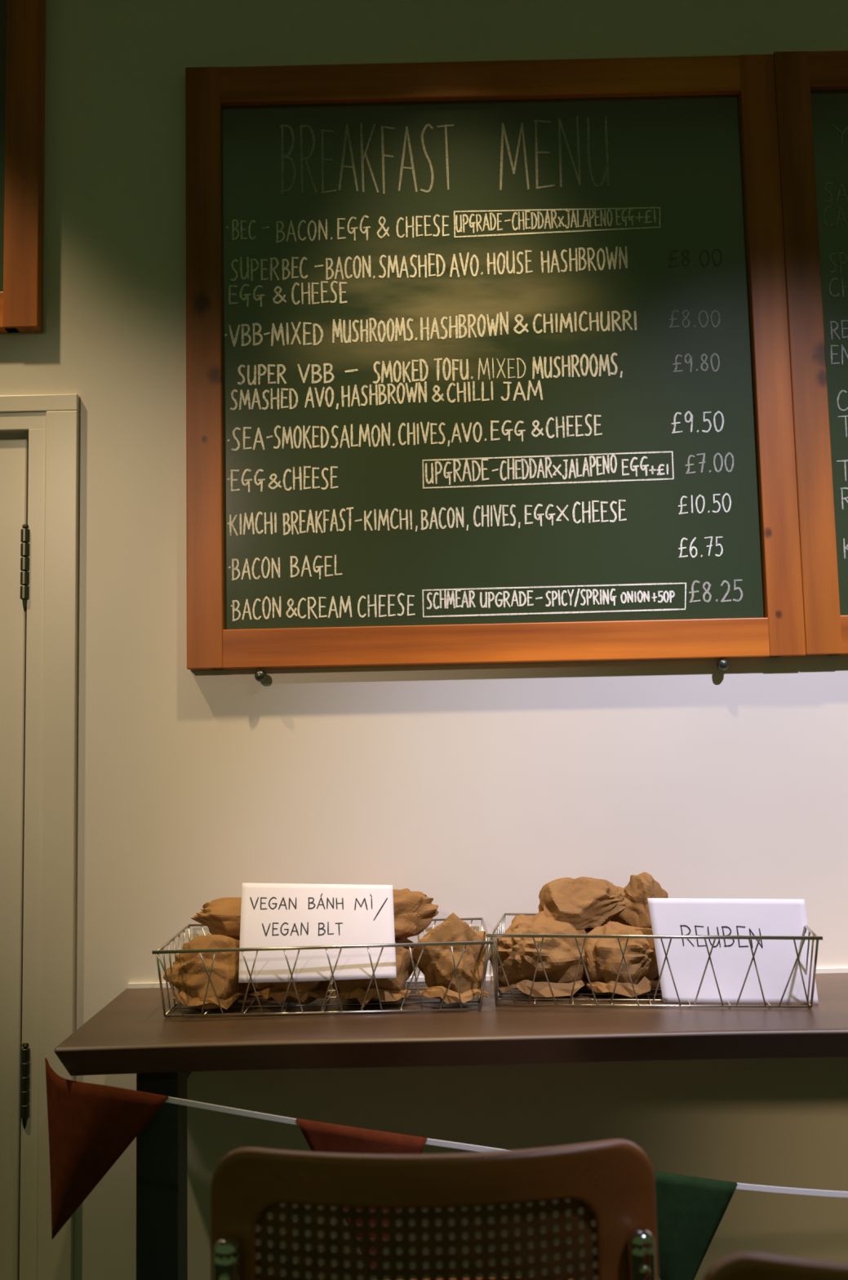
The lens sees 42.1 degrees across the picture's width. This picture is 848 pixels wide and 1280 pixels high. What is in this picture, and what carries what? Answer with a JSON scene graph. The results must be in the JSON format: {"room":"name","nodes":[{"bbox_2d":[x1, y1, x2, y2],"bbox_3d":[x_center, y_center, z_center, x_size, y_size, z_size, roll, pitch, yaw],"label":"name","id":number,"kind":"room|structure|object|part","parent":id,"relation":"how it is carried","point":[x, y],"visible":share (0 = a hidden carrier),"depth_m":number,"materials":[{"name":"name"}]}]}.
{"room":"eatery","nodes":[
{"label":"eatery","id":0,"kind":"room"},
{"bbox_2d":[0,0,847,1279],"bbox_3d":[-0.001,-0.152,1.852,5.200,2.960,0.120,-1,-5,0],"label":"wall","id":1,"kind":"structure","parent":0,"point":[473,788],"depth_m":1.76,"materials":[{"name":"beige paint"}]},
{"bbox_2d":[0,0,45,333],"bbox_3d":[-1.132,-0.958,1.856,0.980,0.920,0.025,-1,-5,0],"label":"menu board","id":2,"kind":"object","parent":1,"relation":"attached to","point":[22,22],"visible":1,"depth_m":1.83,"materials":[{"name":"paint"}]},
{"bbox_3d":[-1.122,-0.531,1.817,0.910,0.062,0.023,-1,-5,0],"label":"frame rail","id":3,"kind":"part","parent":2,"relation":"part of","materials":[{"name":"brown wood"}]},
{"bbox_2d":[0,394,79,1279],"bbox_3d":[-1.039,0.478,1.780,0.981,1.739,0.113,-1,-5,0],"label":"door","id":4,"kind":"structure","parent":1,"relation":"in","point":[39,474],"depth_m":1.75,"materials":[{"name":"white paint"}]},
{"bbox_3d":[-1.030,0.506,1.758,0.789,1.662,0.040,-1,-5,0],"label":"panel","id":5,"kind":"part","parent":4,"relation":"part of","materials":[{"name":"white paint"}]},
{"bbox_2d":[254,670,266,681],"bbox_3d":[-0.261,0.058,1.761,0.019,0.019,0.024,-1,-5,0],"label":"peg","id":6,"kind":"object","parent":1,"relation":"attached to","point":[260,675],"visible":1,"depth_m":1.75,"materials":[{"name":"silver metal"}]},
{"bbox_2d":[127,967,847,988],"bbox_3d":[0.525,0.520,1.725,1.978,0.007,0.006,-1,-5,0],"label":"trim","id":7,"kind":"structure","parent":1,"relation":"attached to","point":[833,970],"depth_m":1.72,"materials":[{"name":"white"}]},
{"bbox_2d":[185,53,805,670],"bbox_3d":[0.104,-0.465,1.807,0.984,1.008,0.025,-1,-5,0],"label":"menu board","id":8,"kind":"object","parent":1,"relation":"attached to","point":[486,362],"visible":1,"depth_m":1.80,"materials":[{"name":"paint"}]},
{"bbox_3d":[0.093,-0.936,1.850,0.914,0.062,0.023,-1,-5,0],"label":"frame rail","id":9,"kind":"part","parent":8,"relation":"part of","materials":[{"name":"brown wood"}]},
{"bbox_3d":[0.114,0.006,1.764,0.914,0.062,0.023,-1,-5,0],"label":"frame rail","id":10,"kind":"part","parent":8,"relation":"part of","materials":[{"name":"brown wood"}]},
{"bbox_2d":[716,658,728,670],"bbox_3d":[0.477,0.039,1.760,0.019,0.019,0.024,-1,-5,0],"label":"peg","id":11,"kind":"object","parent":1,"relation":"attached to","point":[722,664],"visible":1,"depth_m":1.75,"materials":[{"name":"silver metal"}]},
{"bbox_2d":[773,50,847,655],"bbox_3d":[1.088,-0.490,1.806,0.985,1.011,0.025,-1,-5,0],"label":"menu board","id":12,"kind":"object","parent":1,"relation":"attached to","point":[811,87],"visible":0.98,"depth_m":1.80,"materials":[{"name":"paint"}]},
{"bbox_3d":[1.078,-0.962,1.850,0.915,0.062,0.023,-1,-5,0],"label":"frame rail","id":13,"kind":"part","parent":12,"relation":"part of","materials":[{"name":"brown wood"}]},
{"bbox_3d":[1.088,-0.489,1.813,0.984,1.011,0.012,-1,-5,0],"label":"chalk panel","id":14,"kind":"part","parent":12,"relation":"part of","materials":[{"name":"paint"}]},
{"bbox_3d":[1.099,-0.017,1.763,0.915,0.062,0.023,-1,-5,0],"label":"frame rail","id":15,"kind":"part","parent":12,"relation":"part of","materials":[{"name":"brown wood"}]},
{"bbox_3d":[0.027,1.204,0.161,5.200,0.050,4.200,-1,-5,0],"label":"floor","id":16,"kind":"structure","parent":0,"visible":0},
{"bbox_2d":[210,1138,659,1279],"bbox_3d":[0.017,0.885,1.222,0.421,0.783,0.532,-1,-5,0],"label":"cane chair","id":17,"kind":"object","parent":16,"relation":"on","point":[613,1179],"visible":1,"depth_m":1.01,"materials":[{"name":"brown wood"}]},
{"bbox_3d":[0.004,0.642,1.007,0.325,0.258,0.029,-1,-5,0],"label":"cane panel","id":18,"kind":"part","parent":17,"relation":"part of","materials":[{"name":"brown wicker"}]},
{"bbox_3d":[0.018,0.927,1.218,0.406,0.698,0.532,-1,-5,0],"label":"tube frame","id":19,"kind":"part","parent":17,"relation":"part of","materials":[{"name":"silver metal"}]},
{"bbox_3d":[0.016,0.841,1.258,0.413,0.024,0.420,-1,-5,0],"label":"seat frame","id":20,"kind":"part","parent":17,"relation":"part of","materials":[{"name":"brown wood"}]},
{"bbox_2d":[53,973,847,1279],"bbox_3d":[0.507,0.899,1.520,1.930,0.785,0.343,-1,-5,0],"label":"side table","id":21,"kind":"object","parent":16,"relation":"on","point":[131,1033],"visible":0.77,"depth_m":1.42,"materials":[{"name":"brown wood"}]},
{"bbox_2d":[151,917,493,1017],"bbox_3d":[-0.136,0.477,1.611,0.468,0.097,0.227,-1,-5,0],"label":"wire basket","id":22,"kind":"object","parent":21,"relation":"on","point":[487,942],"visible":0.61,"depth_m":1.52,"materials":[{"name":"silver metal"}]},
{"bbox_3d":[-0.362,0.474,1.517,0.003,0.094,0.037,-2,-5,5],"label":"corner post","id":23,"kind":"part","parent":22,"relation":"part of","materials":[{"name":"silver metal"}]},
{"bbox_3d":[-0.363,0.492,1.715,0.003,0.093,0.015,4,-7,-45],"label":"corner post","id":24,"kind":"part","parent":22,"relation":"part of","materials":[{"name":"silver metal"}]},
{"bbox_2d":[163,934,248,1009],"bbox_3d":[-0.317,0.476,1.593,0.110,0.098,0.108,1,-6,-25],"label":"sandwich","id":25,"kind":"object","parent":22,"relation":"in","point":[188,975],"visible":0.86,"depth_m":1.56,"materials":[{"name":"brown paper"}]},
{"bbox_2d":[236,982,260,993],"bbox_3d":[-0.277,0.488,1.671,0.113,0.085,0.083,1,-6,-20],"label":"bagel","id":26,"kind":"object","parent":22,"relation":"in","point":[242,987],"visible":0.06,"depth_m":1.65,"materials":[{"name":"brown paper"}]},
{"bbox_2d":[191,897,241,940],"bbox_3d":[-0.273,0.423,1.671,0.147,0.071,0.100,1,-6,-23],"label":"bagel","id":27,"kind":"object","parent":26,"relation":"on","point":[222,916],"visible":0.41,"depth_m":1.65,"materials":[{"name":"brown paper"}]},
{"bbox_2d":[248,980,330,1004],"bbox_3d":[-0.194,0.477,1.598,0.119,0.091,0.107,-1,-5,0],"label":"sandwich","id":28,"kind":"object","parent":22,"relation":"in","point":[308,992],"visible":0.36,"depth_m":1.56,"materials":[{"name":"brown paper"}]},
{"bbox_2d":[238,883,396,982],"bbox_3d":[-0.151,0.411,1.559,0.222,0.130,0.061,-1,-5,0],"label":"paper sign","id":29,"kind":"object","parent":22,"relation":"in","point":[273,914],"visible":0.98,"depth_m":1.56,"materials":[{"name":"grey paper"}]},
{"bbox_2d":[332,942,413,1007],"bbox_3d":[-0.074,0.472,1.599,0.117,0.094,0.108,-1,-5,0],"label":"sandwich","id":30,"kind":"object","parent":22,"relation":"in","point":[390,989],"visible":0.48,"depth_m":1.56,"materials":[{"name":"brown paper"}]},
{"bbox_2d":[395,937,416,968],"bbox_3d":[-0.064,0.482,1.670,0.127,0.088,0.078,-1,-5,0],"label":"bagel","id":31,"kind":"object","parent":22,"relation":"in","point":[397,940],"visible":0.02,"depth_m":1.67,"materials":[{"name":"brown paper"}]},
{"bbox_2d":[392,888,439,938],"bbox_3d":[-0.058,0.414,1.673,0.162,0.078,0.077,-2,-5,7],"label":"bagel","id":32,"kind":"object","parent":31,"relation":"on","point":[414,912],"visible":0.34,"depth_m":1.65,"materials":[{"name":"brown paper"}]},
{"bbox_2d":[411,912,491,1004],"bbox_3d":[0.040,0.457,1.593,0.120,0.121,0.103,-1,-5,0],"label":"sandwich","id":33,"kind":"object","parent":22,"relation":"in","point":[436,963],"visible":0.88,"depth_m":1.56,"materials":[{"name":"brown paper"}]},
{"bbox_3d":[0.084,0.465,1.526,0.024,0.094,0.003,-6,-7,44],"label":"corner post","id":34,"kind":"part","parent":22,"relation":"part of","materials":[{"name":"silver metal"}]},
{"bbox_2d":[44,1054,847,1279],"bbox_3d":[0.196,0.676,1.386,1.366,0.314,0.058,-1,-5,0],"label":"bunting","id":35,"kind":"object","parent":21,"relation":"hanging from","point":[91,1126],"visible":0.76,"depth_m":1.37,"materials":[{"name":"multicoloured"}]},
{"bbox_2d":[486,912,822,1008],"bbox_3d":[0.323,0.460,1.577,0.445,0.106,0.197,-2,-5,9],"label":"wire basket","id":36,"kind":"object","parent":21,"relation":"on","point":[500,931],"visible":0.56,"depth_m":1.51,"materials":[{"name":"silver metal"}]},
{"bbox_3d":[0.098,0.461,1.539,0.003,0.103,0.040,-2,-5,11],"label":"corner post","id":37,"kind":"part","parent":36,"relation":"part of","materials":[{"name":"silver metal"}]},
{"bbox_3d":[0.122,0.475,1.697,0.003,0.102,0.018,-5,-6,34],"label":"corner post","id":38,"kind":"part","parent":36,"relation":"part of","materials":[{"name":"silver metal"}]},
{"bbox_2d":[489,911,587,997],"bbox_3d":[0.172,0.459,1.626,0.163,0.116,0.110,-1,-5,0],"label":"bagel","id":39,"kind":"object","parent":36,"relation":"in","point":[518,956],"visible":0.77,"depth_m":1.59,"materials":[{"name":"brown paper"}]},
{"bbox_2d":[537,876,626,929],"bbox_3d":[0.245,0.395,1.667,0.142,0.074,0.088,0,-5,-12],"label":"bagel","id":40,"kind":"object","parent":39,"relation":"on","point":[582,902],"visible":0.95,"depth_m":1.64,"materials":[{"name":"brown paper"}]},
{"bbox_2d":[582,920,610,981],"bbox_3d":[0.250,0.474,1.694,0.147,0.096,0.060,-1,-5,0],"label":"sandwich","id":41,"kind":"object","parent":36,"relation":"in","point":[587,930],"visible":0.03,"depth_m":1.68,"materials":[{"name":"brown paper"}]},
{"bbox_2d":[582,921,660,997],"bbox_3d":[0.290,0.464,1.621,0.126,0.099,0.109,-1,-5,0],"label":"sandwich","id":42,"kind":"object","parent":36,"relation":"in","point":[603,956],"visible":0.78,"depth_m":1.58,"materials":[{"name":"brown paper"}]},
{"bbox_2d":[647,897,818,1004],"bbox_3d":[0.434,0.438,1.554,0.226,0.142,0.027,-2,-5,9],"label":"paper sign","id":43,"kind":"object","parent":36,"relation":"in","point":[775,959],"visible":0.85,"depth_m":1.55,"materials":[{"name":"grey paper"}]},
{"bbox_3d":[0.523,0.446,1.477,0.003,0.104,0.061,-2,-5,6],"label":"corner post","id":44,"kind":"part","parent":36,"relation":"part of","materials":[{"name":"silver metal"}]},
{"bbox_3d":[0.382,0.476,1.662,0.108,0.081,0.076,-1,-5,0],"label":"bagel","id":45,"kind":"object","parent":36,"relation":"in","visible":0},
{"bbox_2d":[610,871,668,928],"bbox_3d":[0.332,0.401,1.677,0.079,0.098,0.080,-6,-7,41],"label":"sandwich","id":46,"kind":"object","parent":45,"relation":"on","point":[642,886],"visible":0.54,"depth_m":1.65,"materials":[{"name":"brown paper"}]},
{"bbox_2d":[702,1251,847,1279],"bbox_3d":[0.438,0.853,0.975,0.421,0.783,0.532,-2,-5,4],"label":"cane chair","id":47,"kind":"object","parent":16,"relation":"on","point":[743,1265],"visible":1,"depth_m":0.79,"materials":[{"name":"brown wood"}]}
]}

